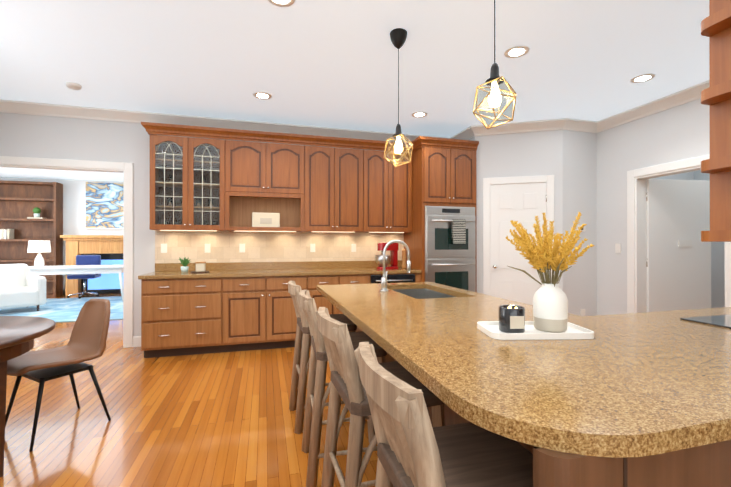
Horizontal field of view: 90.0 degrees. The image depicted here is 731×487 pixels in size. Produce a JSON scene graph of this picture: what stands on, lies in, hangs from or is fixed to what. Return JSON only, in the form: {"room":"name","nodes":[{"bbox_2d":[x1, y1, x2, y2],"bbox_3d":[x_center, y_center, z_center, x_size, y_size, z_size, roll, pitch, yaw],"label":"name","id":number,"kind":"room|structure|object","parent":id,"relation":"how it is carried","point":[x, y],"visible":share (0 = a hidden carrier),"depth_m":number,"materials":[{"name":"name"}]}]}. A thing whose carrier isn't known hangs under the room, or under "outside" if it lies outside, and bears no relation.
{"room":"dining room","nodes":[
{"label":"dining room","id":0,"kind":"room"},
{"bbox_2d":[0,177,122,294],"bbox_3d":[-6.690,-0.156,9.275,7.280,2.850,0.140,0,0,-15],"label":"wall","id":1,"kind":"structure","parent":0,"point":[74,207],"depth_m":9.05,"materials":[{"name":"grey paint"}]},
{"bbox_2d":[85,182,122,228],"bbox_3d":[-6.280,-0.951,9.293,1.460,1.160,0.038,0,0,-15],"label":"picture","id":2,"kind":"object","parent":1,"relation":"attached to","point":[104,205],"visible":0.54,"depth_m":9.20,"materials":[{"name":"paper"}]},
{"bbox_2d":[0,294,377,486],"bbox_3d":[-2.211,1.310,4.314,15.200,0.100,12.400,0,0,-15],"label":"floor","id":3,"kind":"structure","parent":0,"point":[224,419],"depth_m":2.54,"materials":[{"name":"brown wood"}]},
{"bbox_2d":[0,316,55,476],"bbox_3d":[-2.410,0.875,1.916,1.200,0.760,1.200,0,0,-15],"label":"dining table","id":4,"kind":"object","parent":3,"relation":"on","point":[19,335],"visible":1,"depth_m":2.00,"materials":[{"name":"brown wood"}]},
{"bbox_2d":[0,180,62,296],"bbox_3d":[-8.267,-0.097,8.599,1.800,2.730,0.320,0,0,-15],"label":"bookcase","id":5,"kind":"object","parent":3,"relation":"on","point":[31,211],"visible":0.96,"depth_m":8.75,"materials":[{"name":"brown wood"}]},
{"bbox_2d":[5,299,110,451],"bbox_3d":[-2.114,0.837,2.481,0.652,0.843,0.655,0,0,-15],"label":"dining chair","id":6,"kind":"object","parent":3,"relation":"on","point":[88,339],"visible":0.96,"depth_m":2.55,"materials":[{"name":"beige leather"}]},
{"bbox_2d":[0,296,122,321],"bbox_3d":[-6.087,1.259,7.083,3.400,0.011,3.000,0,0,-15],"label":"rug","id":7,"kind":"object","parent":3,"relation":"on","point":[62,309],"visible":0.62,"depth_m":6.94,"materials":[{"name":"blue fabric"}]},
{"bbox_2d":[0,264,45,310],"bbox_3d":[-6.603,0.821,6.664,0.870,0.860,1.040,0,0,35],"label":"armchair","id":8,"kind":"object","parent":7,"relation":"on","point":[20,286],"visible":1,"depth_m":6.78,"materials":[{"name":"white fabric"}]},
{"bbox_2d":[29,264,122,300],"bbox_3d":[-6.283,0.872,7.984,1.960,0.762,0.720,0,0,-19],"label":"desk","id":9,"kind":"object","parent":7,"relation":"on","point":[74,269],"visible":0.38,"depth_m":7.79,"materials":[{"name":"white wood"}]},
{"bbox_2d":[27,241,50,266],"bbox_3d":[-6.960,0.215,7.800,0.379,0.550,0.379,0,0,-15],"label":"desk lamp","id":10,"kind":"object","parent":9,"relation":"on","point":[39,247],"visible":0.98,"depth_m":7.72,"materials":[{"name":"white fabric"}]},
{"bbox_2d":[66,255,100,298],"bbox_3d":[-6.609,0.766,8.595,0.647,0.979,0.645,0,0,-15],"label":"office chair","id":11,"kind":"object","parent":7,"relation":"on","point":[88,259],"visible":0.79,"depth_m":8.72,"materials":[{"name":"blue fabric"}]},
{"bbox_2d":[60,235,122,295],"bbox_3d":[-6.246,0.534,9.166,2.260,1.470,0.300,0,0,-15],"label":"fireplace mantel","id":12,"kind":"object","parent":3,"relation":"on","point":[108,249],"visible":0.48,"depth_m":9.05,"materials":[{"name":"brown wood"}]},
{"bbox_2d":[138,278,229,357],"bbox_3d":[-2.069,0.822,4.341,0.887,0.876,0.623,0,0,-15],"label":"base cabinet","id":13,"kind":"object","parent":3,"relation":"on","point":[180,316],"depth_m":4.05,"materials":[{"name":"brown wood"}]},
{"bbox_2d":[230,274,313,351],"bbox_3d":[-1.213,0.823,4.577,1.023,0.876,0.623,0,0,-15],"label":"base cabinet","id":14,"kind":"object","parent":3,"relation":"on","point":[262,310],"depth_m":4.28,"materials":[{"name":"brown wood"}]},
{"bbox_2d":[288,281,356,433],"bbox_3d":[-0.305,0.770,2.662,0.503,0.978,0.424,0,0,-15],"label":"bar stool","id":15,"kind":"object","parent":3,"relation":"on","point":[301,360],"visible":0.52,"depth_m":2.45,"materials":[{"name":"brown wood"}]},
{"bbox_2d":[314,274,369,313],"bbox_3d":[-0.439,0.823,4.790,0.852,0.876,0.623,0,0,-15],"label":"base cabinet","id":16,"kind":"object","parent":3,"relation":"on","point":[319,279],"depth_m":4.49,"materials":[{"name":"brown wood"}]},
{"bbox_2d":[300,290,386,486],"bbox_3d":[-0.122,0.769,2.091,0.503,0.978,0.424,0,0,-15],"label":"bar stool","id":17,"kind":"object","parent":3,"relation":"on","point":[317,395],"visible":0.48,"depth_m":1.89,"materials":[{"name":"brown wood"}]},
{"bbox_2d":[315,307,444,486],"bbox_3d":[0.062,0.768,1.498,0.503,0.978,0.424,0,0,-15],"label":"bar stool","id":18,"kind":"object","parent":3,"relation":"on","point":[347,387],"visible":0.54,"depth_m":1.35,"materials":[{"name":"brown wood"}]},
{"bbox_2d":[370,274,421,283],"bbox_3d":[0.274,0.824,4.987,0.772,0.876,0.623,0,0,-15],"label":"dishwasher","id":19,"kind":"object","parent":3,"relation":"on","point":[374,278],"depth_m":4.70,"materials":[{"name":"black metal"}]},
{"bbox_2d":[388,356,463,427],"bbox_3d":[0.656,0.820,1.667,0.680,0.871,1.370,0,0,-15],"label":"base cabinet","id":20,"kind":"object","parent":3,"relation":"on","point":[449,419],"depth_m":1.53,"materials":[{"name":"wood"}]},
{"bbox_2d":[320,284,415,306],"bbox_3d":[-0.025,0.366,2.595,0.500,0.040,0.780,0,0,-15],"label":"countertop","id":21,"kind":"structure","parent":20,"relation":"on","point":[350,291],"depth_m":2.53,"materials":[{"name":"brown stone"}]},
{"bbox_2d":[380,240,409,291],"bbox_3d":[0.221,0.159,2.646,0.236,0.374,0.098,0,0,-15],"label":"faucet","id":22,"kind":"object","parent":21,"relation":"on","point":[384,282],"depth_m":2.64,"materials":[{"name":"silver metal"}]},
{"bbox_2d":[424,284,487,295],"bbox_3d":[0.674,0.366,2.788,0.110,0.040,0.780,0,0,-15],"label":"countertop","id":23,"kind":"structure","parent":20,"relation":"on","point":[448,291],"depth_m":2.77,"materials":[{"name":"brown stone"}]},
{"bbox_2d":[402,136,478,291],"bbox_3d":[1.043,-0.056,5.156,0.800,2.636,0.708,0,0,-15],"label":"tall cabinet","id":24,"kind":"object","parent":3,"relation":"on","point":[441,241],"depth_m":4.83,"materials":[{"name":"brown wood"}]},
{"bbox_2d":[354,342,532,486],"bbox_3d":[0.242,0.767,0.910,0.497,0.978,0.410,0,0,-15],"label":"bar stool","id":25,"kind":"object","parent":3,"relation":"on","point":[415,448],"visible":0.94,"depth_m":0.86,"materials":[{"name":"brown wood"}]},
{"bbox_2d":[533,444,730,486],"bbox_3d":[0.648,0.818,0.840,0.725,0.871,0.221,0,0,-15],"label":"base cabinet","id":26,"kind":"object","parent":3,"relation":"on","point":[701,467],"depth_m":0.71,"materials":[{"name":"wood"}]},
{"bbox_2d":[336,296,730,483],"bbox_3d":[1.904,0.365,1.882,3.840,0.040,1.620,0,0,-15],"label":"countertop","id":27,"kind":"structure","parent":26,"relation":"on","point":[646,385],"depth_m":0.95,"materials":[{"name":"beige stone"}]},
{"bbox_2d":[393,288,454,298],"bbox_3d":[0.418,0.493,2.717,0.444,0.212,0.804,0,0,-15],"label":"sink","id":28,"kind":"object","parent":27,"relation":"in","point":[418,293],"depth_m":3.09,"materials":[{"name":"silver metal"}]},
{"bbox_2d":[477,321,593,339],"bbox_3d":[0.644,0.332,1.410,0.380,0.022,0.210,0,0,-1],"label":"tray","id":29,"kind":"object","parent":27,"relation":"on","point":[490,329],"visible":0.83,"depth_m":1.31,"materials":[{"name":"white ceramic"}]},
{"bbox_2d":[499,305,524,332],"bbox_3d":[0.560,0.288,1.395,0.094,0.094,0.101,0,0,-15],"label":"candle","id":30,"kind":"object","parent":29,"relation":"on","point":[511,318],"visible":1,"depth_m":1.36,"materials":[{"name":"black glass"}]},
{"bbox_2d":[506,212,593,332],"bbox_3d":[0.712,0.106,1.413,0.334,0.457,0.395,0,0,-15],"label":"vase","id":31,"kind":"object","parent":29,"relation":"on","point":[550,306],"visible":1,"depth_m":1.39,"materials":[{"name":"beige"}]},
{"bbox_2d":[676,312,730,327],"bbox_3d":[1.863,0.341,1.503,0.760,0.007,0.530,0,0,-15],"label":"cooktop","id":32,"kind":"object","parent":27,"relation":"in","point":[722,318],"depth_m":1.65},
{"bbox_2d":[0,112,406,335],"bbox_3d":[-1.843,-0.164,4.787,14.240,2.850,0.110,0,0,-15],"label":"wall","id":33,"kind":"structure","parent":0,"point":[36,136],"depth_m":4.38,"materials":[{"name":"grey paint"}]},
{"bbox_2d":[0,156,132,347],"bbox_3d":[-3.561,0.140,4.312,1.485,2.240,0.150,0,0,-15],"label":"door frame","id":34,"kind":"structure","parent":33,"relation":"attached to","point":[126,169],"depth_m":4.42,"materials":[{"name":"white"}]},
{"bbox_2d":[222,130,305,197],"bbox_3d":[-1.285,-0.992,4.714,0.956,0.765,0.328,0,0,-15],"label":"upper cabinet","id":35,"kind":"object","parent":33,"relation":"attached to","point":[255,169],"depth_m":4.54,"materials":[{"name":"brown wood"}]},
{"bbox_2d":[155,262,401,269],"bbox_3d":[-1.016,0.296,4.944,3.278,0.100,0.022,0,0,-15],"label":"backsplash","id":36,"kind":"structure","parent":33,"relation":"attached to","point":[158,265],"depth_m":4.85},
{"bbox_2d":[298,135,369,233],"bbox_3d":[-0.449,-0.767,4.944,0.903,1.215,0.328,0,0,-15],"label":"upper cabinet","id":37,"kind":"object","parent":33,"relation":"attached to","point":[342,210],"depth_m":4.80,"materials":[{"name":"brown wood"}]},
{"bbox_2d":[370,142,409,233],"bbox_3d":[0.237,-0.767,5.133,0.767,1.215,0.328,0,0,-15],"label":"upper cabinet","id":38,"kind":"object","parent":33,"relation":"attached to","point":[389,184],"depth_m":4.98,"materials":[{"name":"brown wood"}]},
{"bbox_2d":[0,99,446,142],"bbox_3d":[-1.451,-1.532,4.789,5.815,0.115,0.100,0,0,-15],"label":"crown molding","id":39,"kind":"structure","parent":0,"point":[6,106],"depth_m":4.53,"materials":[{"name":"white wood"}]},
{"bbox_2d":[252,212,279,226],"bbox_3d":[-1.284,-0.290,4.716,0.340,0.200,0.223,0,0,-15],"label":"bread box","id":40,"kind":"object","parent":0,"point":[265,219],"visible":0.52,"depth_m":4.61,"materials":[{"name":"beige"}]},
{"bbox_2d":[138,266,421,277],"bbox_3d":[-0.933,0.365,4.644,3.278,0.040,0.644,0,0,-15],"label":"countertop","id":41,"kind":"structure","parent":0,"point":[345,269],"depth_m":4.36,"materials":[{"name":"brown stone"}]},
{"bbox_2d":[179,257,190,272],"bbox_3d":[-2.142,0.252,4.338,0.132,0.186,0.146,0,0,-15],"label":"plant pot","id":42,"kind":"object","parent":41,"relation":"on","point":[185,262],"visible":1,"depth_m":4.31,"materials":[{"name":"white"}]},
{"bbox_2d":[191,262,208,272],"bbox_3d":[-1.974,0.282,4.361,0.210,0.125,0.210,0,0,-15],"label":"box","id":43,"kind":"object","parent":41,"relation":"on","point":[200,267],"visible":1,"depth_m":4.32,"materials":[{"name":"brown wood"}]},
{"bbox_2d":[375,243,398,269],"bbox_3d":[0.297,0.168,4.968,0.353,0.355,0.246,0,0,-15],"label":"stand mixer","id":44,"kind":"object","parent":41,"relation":"on","point":[392,257],"visible":0.75,"depth_m":4.93,"materials":[{"name":"red metal"}]},
{"bbox_2d":[402,249,405,267],"bbox_3d":[0.540,0.212,5.137,0.068,0.268,0.066,0,0,-15],"label":"pepper mill","id":45,"kind":"object","parent":41,"relation":"on","point":[403,258],"visible":1,"depth_m":5.11,"materials":[{"name":"brown wood"}]},
{"bbox_2d":[0,0,708,181],"bbox_3d":[-2.211,-1.640,4.320,15.200,0.100,12.400,0,0,-15],"label":"ceiling","id":46,"kind":"structure","parent":0,"point":[328,63],"depth_m":3.15,"materials":[{"name":"white paint"}]},
{"bbox_2d":[65,82,81,89],"bbox_3d":[-2.921,-1.573,3.657,0.130,0.037,0.130,0,0,-15],"label":"smoke detector","id":47,"kind":"object","parent":46,"relation":"attached to","point":[73,85],"visible":1,"depth_m":3.62,"materials":[{"name":"white plastic"}]},
{"bbox_2d":[253,92,271,99],"bbox_3d":[-1.108,-1.587,3.929,0.194,0.005,0.194,0,0,-24],"label":"recessed light","id":48,"kind":"object","parent":46,"relation":"in","point":[260,95],"depth_m":3.92,"materials":[{"name":"white"}]},
{"bbox_2d":[267,0,294,6],"bbox_3d":[-0.551,-1.590,2.361,0.194,0.005,0.194,0,0,-24],"label":"recessed light","id":49,"kind":"object","parent":46,"relation":"in","point":[280,3],"depth_m":2.41,"materials":[{"name":"white"}]},
{"bbox_2d":[384,28,412,166],"bbox_3d":[0.250,-1.092,2.767,0.217,1.001,0.232,0,0,-15],"label":"pendant light","id":50,"kind":"object","parent":46,"relation":"hanging from","point":[398,36],"visible":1,"depth_m":2.75,"materials":[{"name":"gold metal"}]},
{"bbox_2d":[412,112,426,117],"bbox_3d":[0.664,-1.586,4.501,0.194,0.005,0.194,0,0,30],"label":"recessed light","id":51,"kind":"object","parent":46,"relation":"in","point":[417,114],"depth_m":4.49,"materials":[{"name":"white"}]},
{"bbox_2d":[473,0,516,128],"bbox_3d":[0.651,-1.094,1.840,0.217,1.001,0.232,0,0,-15],"label":"pendant light","id":52,"kind":"object","parent":46,"relation":"hanging from","point":[495,80],"visible":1,"depth_m":1.83,"materials":[{"name":"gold metal"}]},
{"bbox_2d":[504,45,529,57],"bbox_3d":[1.255,-1.589,3.035,0.194,0.005,0.194,0,0,-42],"label":"recessed light","id":53,"kind":"object","parent":46,"relation":"in","point":[517,51],"depth_m":3.02,"materials":[{"name":"white"}]},
{"bbox_2d":[630,73,655,82],"bbox_3d":[2.668,-1.588,3.518,0.194,0.005,0.194,0,0,30],"label":"recessed light","id":54,"kind":"object","parent":46,"relation":"in","point":[645,77],"depth_m":3.52,"materials":[{"name":"white"}]},
{"bbox_2d":[468,130,596,315],"bbox_3d":[2.210,-0.163,5.240,1.485,2.850,1.170,0,0,-15],"label":"wall","id":55,"kind":"structure","parent":0,"point":[566,159],"depth_m":4.82,"materials":[{"name":"grey paint"}]},
{"bbox_2d":[63,290,140,346],"bbox_3d":[-3.075,1.196,5.069,11.764,0.130,9.914,0,0,-15],"label":"baseboard","id":56,"kind":"structure","parent":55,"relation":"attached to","point":[136,341],"depth_m":4.46,"materials":[{"name":"white wood"}]},
{"bbox_2d":[448,126,473,139],"bbox_3d":[1.396,-1.531,5.212,0.100,0.115,0.557,0,0,-15],"label":"crown molding","id":57,"kind":"structure","parent":55,"relation":"attached to","point":[466,134],"depth_m":5.16,"materials":[{"name":"white"}]},
{"bbox_2d":[483,175,553,304],"bbox_3d":[2.025,0.186,4.861,0.942,2.150,0.562,0,0,-15],"label":"door","id":58,"kind":"structure","parent":55,"relation":"attached to","point":[524,201],"depth_m":4.88,"materials":[{"name":"white wood"}]},
{"bbox_2d":[472,118,595,135],"bbox_3d":[2.195,-1.532,4.866,1.455,0.115,0.650,0,0,-15],"label":"crown molding","id":59,"kind":"structure","parent":55,"relation":"attached to","point":[562,123],"depth_m":4.78,"materials":[{"name":"white wood"}]},
{"bbox_2d":[577,225,585,230],"bbox_3d":[2.833,-0.199,4.795,0.120,0.080,0.019,0,0,-15],"label":"switch","id":60,"kind":"object","parent":55,"relation":"attached to","point":[583,228],"visible":0.5,"depth_m":4.79,"materials":[{"name":"white plastic"}]},
{"bbox_2d":[580,309,584,315],"bbox_3d":[2.857,0.921,4.802,0.070,0.120,0.013,0,0,-15],"label":"outlet","id":61,"kind":"object","parent":55,"relation":"attached to","point":[582,311],"depth_m":4.80,"materials":[{"name":"white plastic"}]},
{"bbox_2d":[596,98,709,314],"bbox_3d":[3.844,-0.169,2.372,0.140,2.850,5.430,0,0,-15],"label":"wall","id":62,"kind":"structure","parent":0,"point":[678,133],"depth_m":4.51,"materials":[{"name":"grey paint"}]},
{"bbox_2d":[615,244,620,252],"bbox_3d":[3.158,0.060,4.568,0.013,0.120,0.070,0,0,-15],"label":"outlet","id":63,"kind":"object","parent":62,"relation":"attached to","point":[617,250],"depth_m":4.56,"materials":[{"name":"white plastic"}]},
{"bbox_2d":[591,80,708,132],"bbox_3d":[3.476,-1.535,3.258,0.100,0.115,3.330,0,0,-15],"label":"crown molding","id":64,"kind":"structure","parent":62,"relation":"attached to","point":[683,96],"depth_m":4.10,"materials":[{"name":"white wood"}]},
{"bbox_2d":[627,155,730,313],"bbox_3d":[3.409,0.189,3.947,0.180,2.140,1.080,0,0,-15],"label":"door frame","id":65,"kind":"structure","parent":62,"relation":"attached to","point":[668,258],"depth_m":3.96,"materials":[{"name":"white wood"}]},
{"bbox_2d":[651,171,693,179],"bbox_3d":[4.109,-0.163,5.510,2.040,2.850,0.140,0,0,-15],"label":"wall","id":66,"kind":"structure","parent":0,"point":[688,175],"depth_m":5.65,"materials":[{"name":"grey paint"}]},
{"bbox_2d":[694,170,724,307],"bbox_3d":[5.580,-0.165,4.391,0.140,2.850,3.080,0,0,-15],"label":"wall","id":67,"kind":"structure","parent":0,"point":[717,274],"depth_m":5.43,"materials":[{"name":"grey paint"}]},
{"bbox_2d":[701,0,730,241],"bbox_3d":[1.912,-0.514,1.272,1.470,1.015,0.325,0,0,-15],"label":"shelf","id":68,"kind":"object","parent":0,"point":[717,26],"depth_m":1.19,"materials":[{"name":"wood"}]},
{"bbox_2d":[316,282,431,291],"bbox_3d":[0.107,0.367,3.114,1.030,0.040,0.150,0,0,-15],"label":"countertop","id":69,"kind":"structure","parent":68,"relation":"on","point":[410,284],"depth_m":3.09,"materials":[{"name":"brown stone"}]}
]}

